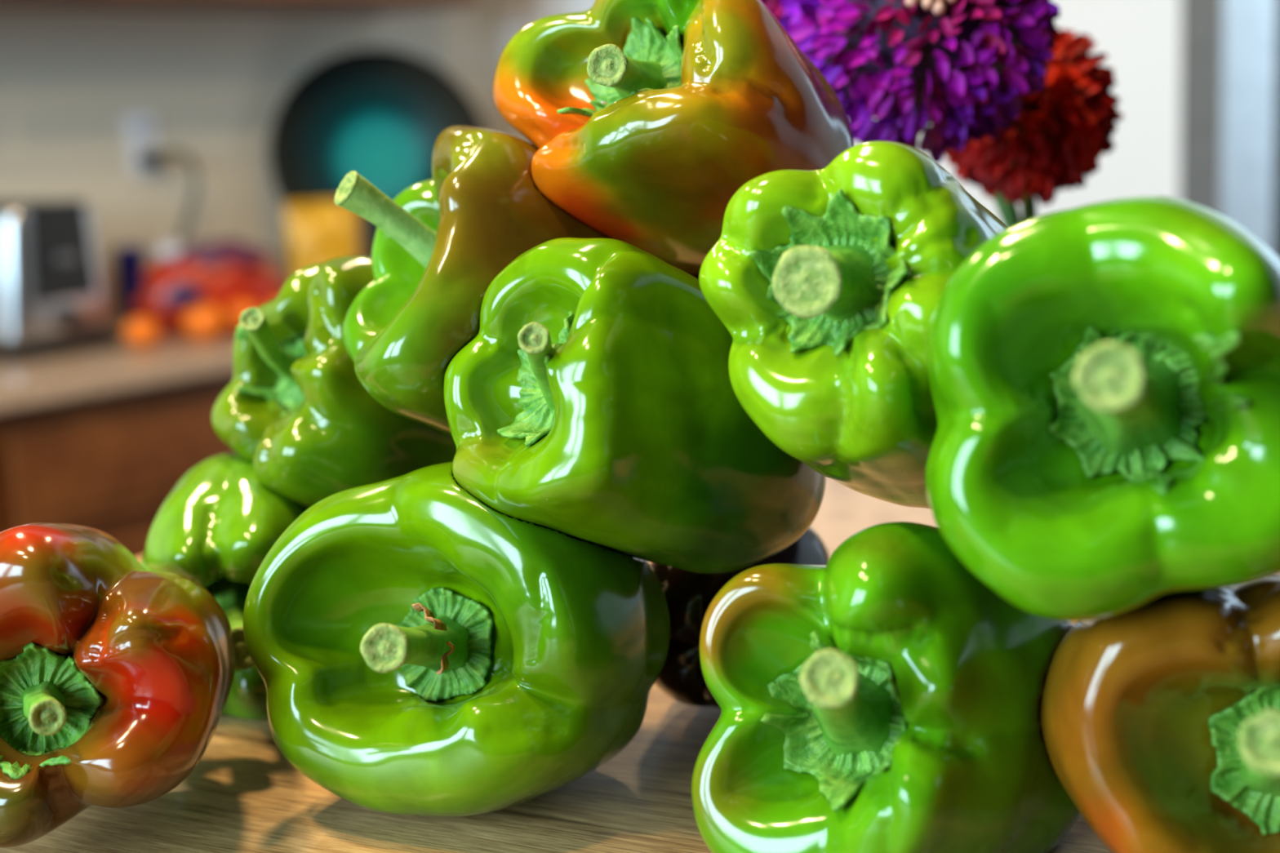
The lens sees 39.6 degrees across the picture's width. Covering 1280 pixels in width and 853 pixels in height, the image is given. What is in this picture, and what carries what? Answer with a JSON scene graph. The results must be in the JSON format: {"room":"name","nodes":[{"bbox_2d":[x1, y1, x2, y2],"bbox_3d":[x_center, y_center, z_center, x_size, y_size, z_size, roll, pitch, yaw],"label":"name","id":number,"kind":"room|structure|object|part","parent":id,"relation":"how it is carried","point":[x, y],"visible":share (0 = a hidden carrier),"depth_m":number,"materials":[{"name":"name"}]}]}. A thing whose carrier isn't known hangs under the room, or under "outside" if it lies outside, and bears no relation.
{"room":"kitchen","nodes":[
{"label":"kitchen","id":0,"kind":"room"},
{"bbox_2d":[0,0,506,271],"bbox_3d":[-1.853,-0.410,2.636,0.101,2.600,4.861,6,13,39],"label":"wall","id":1,"kind":"structure","parent":0,"point":[215,84],"depth_m":3.63,"materials":[{"name":"paint"}]},
{"bbox_2d":[0,0,85,8],"bbox_3d":[-1.343,-1.073,2.832,0.336,0.760,0.900,6,13,39],"label":"upper cabinet","id":2,"kind":"object","parent":1,"relation":"attached to","point":[4,4],"visible":1,"depth_m":3.22,"materials":[{"name":"brown wood"}]},
{"bbox_2d":[124,114,160,175],"bbox_3d":[-0.998,-0.566,3.572,0.009,0.120,0.074,6,13,39],"label":"wall outlet","id":3,"kind":"object","parent":1,"relation":"attached to","point":[141,130],"visible":0.84,"depth_m":3.56,"materials":[{"name":"white plastic"}]},
{"bbox_2d":[137,149,142,167],"bbox_3d":[-0.995,-0.540,3.575,0.004,0.034,0.034,6,13,39],"label":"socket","id":4,"kind":"object","parent":3,"relation":"attached to","point":[138,162],"depth_m":3.56,"materials":[{"name":"white plastic"}]},
{"bbox_2d":[134,122,151,139],"bbox_3d":[-0.997,-0.593,3.566,0.004,0.034,0.034,6,13,39],"label":"electrical outlet","id":5,"kind":"object","parent":3,"relation":"attached to","point":[142,130],"depth_m":3.56,"materials":[{"name":"white plastic"}]},
{"bbox_2d":[138,148,199,243],"bbox_3d":[-0.941,-0.427,3.590,0.115,0.265,0.053,-6,11,-18],"label":"power cord","id":6,"kind":"object","parent":3,"relation":"hanging from","point":[147,157],"visible":0.87,"depth_m":3.59,"materials":[{"name":"black plastic"}]},
{"bbox_2d":[102,251,290,322],"bbox_3d":[-1.631,-0.111,2.845,0.026,0.100,4.161,6,13,39],"label":"trim","id":7,"kind":"structure","parent":1,"relation":"attached to","point":[279,262],"depth_m":3.53,"materials":[{"name":"stone"}]},
{"bbox_2d":[22,0,479,15],"bbox_3d":[-0.763,-1.220,3.518,0.336,0.760,0.900,6,13,39],"label":"upper cabinet","id":8,"kind":"object","parent":1,"relation":"attached to","point":[354,7],"visible":1,"depth_m":3.58,"materials":[{"name":"brown wood"}]},
{"bbox_3d":[-0.505,-1.244,3.589,0.020,0.750,0.437,6,13,39],"label":"door","id":9,"kind":"part","parent":8,"relation":"part of","materials":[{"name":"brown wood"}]},
{"bbox_2d":[498,0,1181,222],"bbox_3d":[1.564,-0.600,2.869,4.840,2.600,0.100,6,13,39],"label":"wall","id":10,"kind":"structure","parent":0,"point":[1140,39],"depth_m":3.34,"materials":[{"name":"white paint"}]},
{"bbox_3d":[0.039,0.889,2.442,8.000,0.050,9.500,-2,10,0],"label":"floor","id":11,"kind":"structure","parent":0,"visible":0},
{"bbox_2d":[0,373,235,558],"bbox_3d":[-0.944,0.321,3.251,0.596,0.870,0.760,6,13,39],"label":"base cabinet","id":12,"kind":"object","parent":11,"relation":"on","point":[108,464],"visible":0.12,"depth_m":2.87,"materials":[{"name":"brown wood"}]},
{"bbox_3d":[-0.741,0.033,3.018,0.020,0.170,0.716,6,13,39],"label":"drawer","id":13,"kind":"part","parent":12,"relation":"part of","materials":[{"name":"brown wood"}]},
{"bbox_3d":[-0.840,0.426,2.946,0.020,0.500,0.354,6,13,39],"label":"door","id":14,"kind":"part","parent":12,"relation":"part of","materials":[{"name":"brown wood"}]},
{"bbox_3d":[-0.731,0.034,3.010,0.007,0.110,0.640,6,13,39],"label":"drawer panel","id":15,"kind":"part","parent":12,"relation":"part of","materials":[{"name":"brown wood"}]},
{"bbox_2d":[810,476,1279,575],"bbox_3d":[0.289,0.608,0.791,1.700,1.055,0.850,-9,12,-31],"label":"kitchen island","id":16,"kind":"object","parent":11,"relation":"on","point":[843,512],"visible":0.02,"depth_m":0.96,"materials":[{"name":"stone"}]},
{"bbox_2d":[0,555,1110,852],"bbox_3d":[0.012,0.122,0.472,0.720,0.035,0.540,3,11,27],"label":"table","id":17,"kind":"object","parent":16,"relation":"on","point":[242,795],"visible":0.02,"depth_m":0.48,"materials":[{"name":"brown wood"}]},
{"bbox_2d":[0,522,235,847],"bbox_3d":[-0.148,0.063,0.471,0.082,0.084,0.110,-2,10,3],"label":"bell pepper","id":18,"kind":"object","parent":17,"relation":"on","point":[117,674],"visible":1,"depth_m":0.44,"materials":[{"name":"red food"}]},
{"bbox_3d":[-0.145,0.071,0.440,0.013,0.020,0.045,-7,11,-22],"label":"stem","id":19,"kind":"part","parent":18,"relation":"part of","materials":[{"name":"green plant"}]},
{"bbox_2d":[140,452,306,720],"bbox_3d":[-0.128,0.052,0.569,0.062,0.080,0.119,-4,10,-6],"label":"bell pepper","id":20,"kind":"object","parent":17,"relation":"on","point":[215,529],"visible":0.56,"depth_m":0.55,"materials":[{"name":"green food"}]},
{"bbox_3d":[-0.123,0.060,0.541,0.019,0.019,0.058,-5,10,-14],"label":"stem","id":21,"kind":"part","parent":20,"relation":"part of","materials":[{"name":"green food"}]},
{"bbox_2d":[211,255,456,509],"bbox_3d":[-0.087,-0.011,0.583,0.100,0.091,0.087,-8,11,-29],"label":"bell pepper","id":22,"kind":"object","parent":20,"relation":"on","point":[295,406],"visible":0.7,"depth_m":0.54,"materials":[{"name":"green food"}]},
{"bbox_3d":[-0.114,-0.025,0.562,0.038,0.012,0.048,-15,-22,40],"label":"stem","id":23,"kind":"part","parent":22,"relation":"part of","materials":[{"name":"green food"}]},
{"bbox_2d":[243,461,670,817],"bbox_3d":[-0.045,0.055,0.487,0.120,0.096,0.108,-10,13,-37],"label":"bell pepper","id":24,"kind":"object","parent":17,"relation":"on","point":[417,646],"visible":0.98,"depth_m":0.46,"materials":[{"name":"green plant"}]},
{"bbox_3d":[-0.057,0.057,0.449,0.033,0.018,0.073,-1,-4,21],"label":"stem","id":25,"kind":"part","parent":24,"relation":"part of","materials":[{"name":"green plant"}]},
{"bbox_2d":[333,125,608,435],"bbox_3d":[-0.039,-0.040,0.518,0.098,0.096,0.090,-6,11,-18],"label":"bell pepper","id":26,"kind":"object","parent":24,"relation":"on","point":[438,246],"visible":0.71,"depth_m":0.48,"materials":[{"name":"green food"}]},
{"bbox_3d":[-0.066,-0.054,0.506,0.044,0.017,0.016,29,-49,-30],"label":"stem","id":27,"kind":"part","parent":26,"relation":"part of","materials":[{"name":"green plant"}]},
{"bbox_2d":[444,237,826,573],"bbox_3d":[-0.002,-0.005,0.476,0.074,0.094,0.117,7,14,42],"label":"bell pepper","id":28,"kind":"object","parent":24,"relation":"on","point":[593,399],"visible":0.93,"depth_m":0.45,"materials":[{"name":"green food"}]},
{"bbox_3d":[-0.023,-0.015,0.441,0.030,0.015,0.040,-14,-23,36],"label":"stem","id":29,"kind":"part","parent":28,"relation":"part of","materials":[{"name":"green plant"}]},
{"bbox_2d":[492,0,853,275],"bbox_3d":[0.014,-0.086,0.508,0.102,0.088,0.094,-11,13,-41],"label":"bell pepper","id":30,"kind":"object","parent":28,"relation":"on","point":[645,119],"visible":0.86,"depth_m":0.47,"materials":[{"name":"orange food"}]},
{"bbox_3d":[0.000,-0.091,0.479,0.019,0.021,0.043,-1,10,11],"label":"stem","id":31,"kind":"part","parent":30,"relation":"part of","materials":[{"name":"green plant"}]},
{"bbox_2d":[650,526,830,708],"bbox_3d":[0.033,0.054,0.561,0.057,0.057,0.090,2,11,23],"label":"bell pepper","id":32,"kind":"object","parent":17,"relation":"on","point":[689,595],"visible":0.12,"depth_m":0.53,"materials":[{"name":"food"}]},
{"bbox_2d":[691,521,1080,852],"bbox_3d":[0.059,0.064,0.427,0.072,0.090,0.117,7,14,42],"label":"bell pepper","id":33,"kind":"object","parent":17,"relation":"on","point":[881,696],"visible":0.94,"depth_m":0.41,"materials":[{"name":"green food"}]},
{"bbox_3d":[0.043,0.063,0.397,0.030,0.028,0.060,-2,-6,25],"label":"stem","id":34,"kind":"part","parent":33,"relation":"part of","materials":[{"name":"green plant"}]},
{"bbox_2d":[698,140,1008,508],"bbox_3d":[0.061,-0.023,0.449,0.073,0.098,0.120,4,12,32],"label":"bell pepper","id":35,"kind":"object","parent":33,"relation":"on","point":[827,284],"visible":0.8,"depth_m":0.41,"materials":[{"name":"green food"}]},
{"bbox_3d":[0.043,-0.034,0.406,0.023,0.023,0.027,-2,-4,22],"label":"stem","id":36,"kind":"part","parent":35,"relation":"part of","materials":[{"name":"green plant"}]},
{"bbox_2d":[1040,575,1279,852],"bbox_3d":[0.135,0.071,0.397,0.088,0.080,0.122,-1,10,7],"label":"bell pepper","id":37,"kind":"object","parent":17,"relation":"on","point":[1160,717],"visible":0.98,"depth_m":0.38,"materials":[{"name":"orange food"}]},
{"bbox_2d":[924,195,1279,621],"bbox_3d":[0.104,-0.003,0.384,0.085,0.095,0.138,-1,10,8],"label":"bell pepper","id":38,"kind":"object","parent":37,"relation":"on","point":[1104,375],"visible":1,"depth_m":0.36,"materials":[{"name":"green food"}]},
{"bbox_3d":[0.097,-0.005,0.349,0.030,0.026,0.066,0,-1,7],"label":"stem","id":39,"kind":"part","parent":38,"relation":"part of","materials":[{"name":"green food"}]},
{"bbox_3d":[0.135,0.069,0.367,0.034,0.029,0.065,0,-1,6],"label":"stem","id":40,"kind":"part","parent":37,"relation":"part of","materials":[{"name":"green plant"}]},
{"bbox_3d":[0.165,0.004,0.733,0.088,0.163,0.088,-2,10,0],"label":"vase","id":41,"kind":"object","parent":16,"relation":"on","visible":0},
{"bbox_2d":[761,0,1018,227],"bbox_3d":[0.096,-0.072,0.729,0.130,0.280,0.061,-5,10,-14],"label":"zinnia","id":42,"kind":"object","parent":41,"relation":"in","point":[775,7],"visible":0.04,"depth_m":0.72,"materials":[{"name":"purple plant"}]},
{"bbox_3d":[0.115,-0.058,0.739,0.109,0.248,0.028,-1,10,10],"label":"stem","id":43,"kind":"part","parent":42,"relation":"part of","materials":[{"name":"green plant"}]},
{"bbox_2d":[780,0,1061,222],"bbox_3d":[0.105,-0.059,0.663,0.099,0.277,0.152,-1,10,11],"label":"flower","id":44,"kind":"object","parent":41,"relation":"in","point":[962,68],"visible":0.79,"depth_m":0.59,"materials":[{"name":"purple plant"}]},
{"bbox_3d":[0.126,-0.040,0.703,0.029,0.225,0.094,7,14,45],"label":"stem","id":45,"kind":"part","parent":44,"relation":"part of","materials":[{"name":"green plant"}]},
{"bbox_2d":[943,24,1123,222],"bbox_3d":[0.155,-0.046,0.713,0.072,0.230,0.072,-12,14,-43],"label":"flower","id":46,"kind":"object","parent":41,"relation":"in","point":[1060,132],"visible":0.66,"depth_m":0.68,"materials":[{"name":"red plant"}]},
{"bbox_3d":[0.162,-0.030,0.741,0.010,0.188,0.034,-3,10,-1],"label":"stem","id":47,"kind":"part","parent":46,"relation":"part of","materials":[{"name":"green plant"}]},
{"bbox_2d":[1179,0,1279,257],"bbox_3d":[1.329,-0.139,2.616,0.923,1.760,0.720,6,13,39],"label":"fridge","id":48,"kind":"object","parent":11,"relation":"on","point":[1229,132],"visible":0.1,"depth_m":2.55,"materials":[{"name":"metal"}]},
{"bbox_3d":[1.009,-0.411,2.467,0.410,1.135,0.066,6,13,39],"label":"door","id":49,"kind":"part","parent":48,"relation":"part of","materials":[{"name":"metal"}]},
{"bbox_3d":[0.896,-0.398,2.464,0.030,0.800,0.025,6,13,39],"label":"handle","id":50,"kind":"part","parent":48,"relation":"part of","materials":[{"name":"silver plastic"}]},
{"bbox_3d":[-0.458,0.198,3.828,0.596,0.870,0.750,6,13,39],"label":"base cabinet","id":51,"kind":"object","parent":11,"relation":"on","visible":0},
{"bbox_2d":[0,321,235,413],"bbox_3d":[-1.392,-0.018,2.662,0.640,0.040,4.161,6,13,39],"label":"countertop","id":52,"kind":"structure","parent":51,"relation":"on","point":[124,366],"depth_m":2.89,"materials":[{"name":"stone"}]},
{"bbox_2d":[0,199,120,362],"bbox_3d":[-1.100,-0.261,3.101,0.318,0.261,0.228,4,12,31],"label":"toaster","id":53,"kind":"object","parent":52,"relation":"on","point":[54,301],"visible":1,"depth_m":3.01,"materials":[{"name":"metal"}]},
{"bbox_3d":[-0.988,-0.298,3.030,0.014,0.162,0.137,4,12,31],"label":"control panel","id":54,"kind":"part","parent":53,"relation":"part of","materials":[{"name":"black plastic"}]},
{"bbox_3d":[-0.976,-0.286,3.019,0.024,0.016,0.032,4,12,31],"label":"lever","id":55,"kind":"part","parent":53,"relation":"part of","materials":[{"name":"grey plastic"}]},
{"bbox_2d":[111,244,146,323],"bbox_3d":[-1.006,-0.282,3.519,0.065,0.150,0.065,-3,10,0],"label":"cup","id":56,"kind":"object","parent":52,"relation":"on","point":[129,260],"visible":0.87,"depth_m":3.49,"materials":[{"name":"plastic"}]},
{"bbox_3d":[-1.008,-0.348,3.508,0.065,0.016,0.065,-2,10,0],"label":"lid","id":57,"kind":"part","parent":56,"relation":"part of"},
{"bbox_2d":[123,317,159,347],"bbox_3d":[-0.865,-0.163,3.086,0.060,0.052,0.061,6,13,40],"label":"clementine","id":58,"kind":"object","parent":52,"relation":"on","point":[139,332],"visible":1,"depth_m":3.06,"materials":[{"name":"orange food"}]},
{"bbox_2d":[183,304,225,341],"bbox_3d":[-0.772,-0.184,3.148,0.072,0.063,0.074,-8,12,-30],"label":"clementine","id":59,"kind":"object","parent":52,"relation":"on","point":[204,322],"visible":1,"depth_m":3.12,"materials":[{"name":"orange food"}]},
{"bbox_2d":[131,238,284,336],"bbox_3d":[-0.791,-0.259,3.266,0.280,0.173,0.147,-5,10,-14],"label":"bag","id":60,"kind":"object","parent":52,"relation":"on","point":[222,273],"visible":0.85,"depth_m":3.22,"materials":[{"name":"red plastic"}]},
{"bbox_2d":[224,302,257,332],"bbox_3d":[-0.720,-0.198,3.228,0.068,0.058,0.066,-4,10,-7],"label":"clementine","id":61,"kind":"object","parent":52,"relation":"on","point":[233,313],"visible":0.52,"depth_m":3.20,"materials":[{"name":"orange food"}]},
{"bbox_2d":[284,200,361,275],"bbox_3d":[-0.593,-0.312,3.359,0.140,0.228,0.083,-6,10,-17],"label":"snack bag","id":62,"kind":"object","parent":52,"relation":"on","point":[318,231],"visible":0.5,"depth_m":3.33,"materials":[{"name":"yellow plastic"}]},
{"bbox_3d":[-0.559,-0.392,3.889,0.128,0.193,0.143,-5,10,-15],"label":"easel","id":63,"kind":"object","parent":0,"visible":0},
{"bbox_2d":[268,47,484,257],"bbox_3d":[-0.555,-0.580,3.808,0.472,0.459,0.125,-5,10,-16],"label":"platter","id":64,"kind":"object","parent":63,"relation":"on","point":[379,114],"visible":0.66,"depth_m":3.82,"materials":[{"name":"teal ceramic"}]}
]}

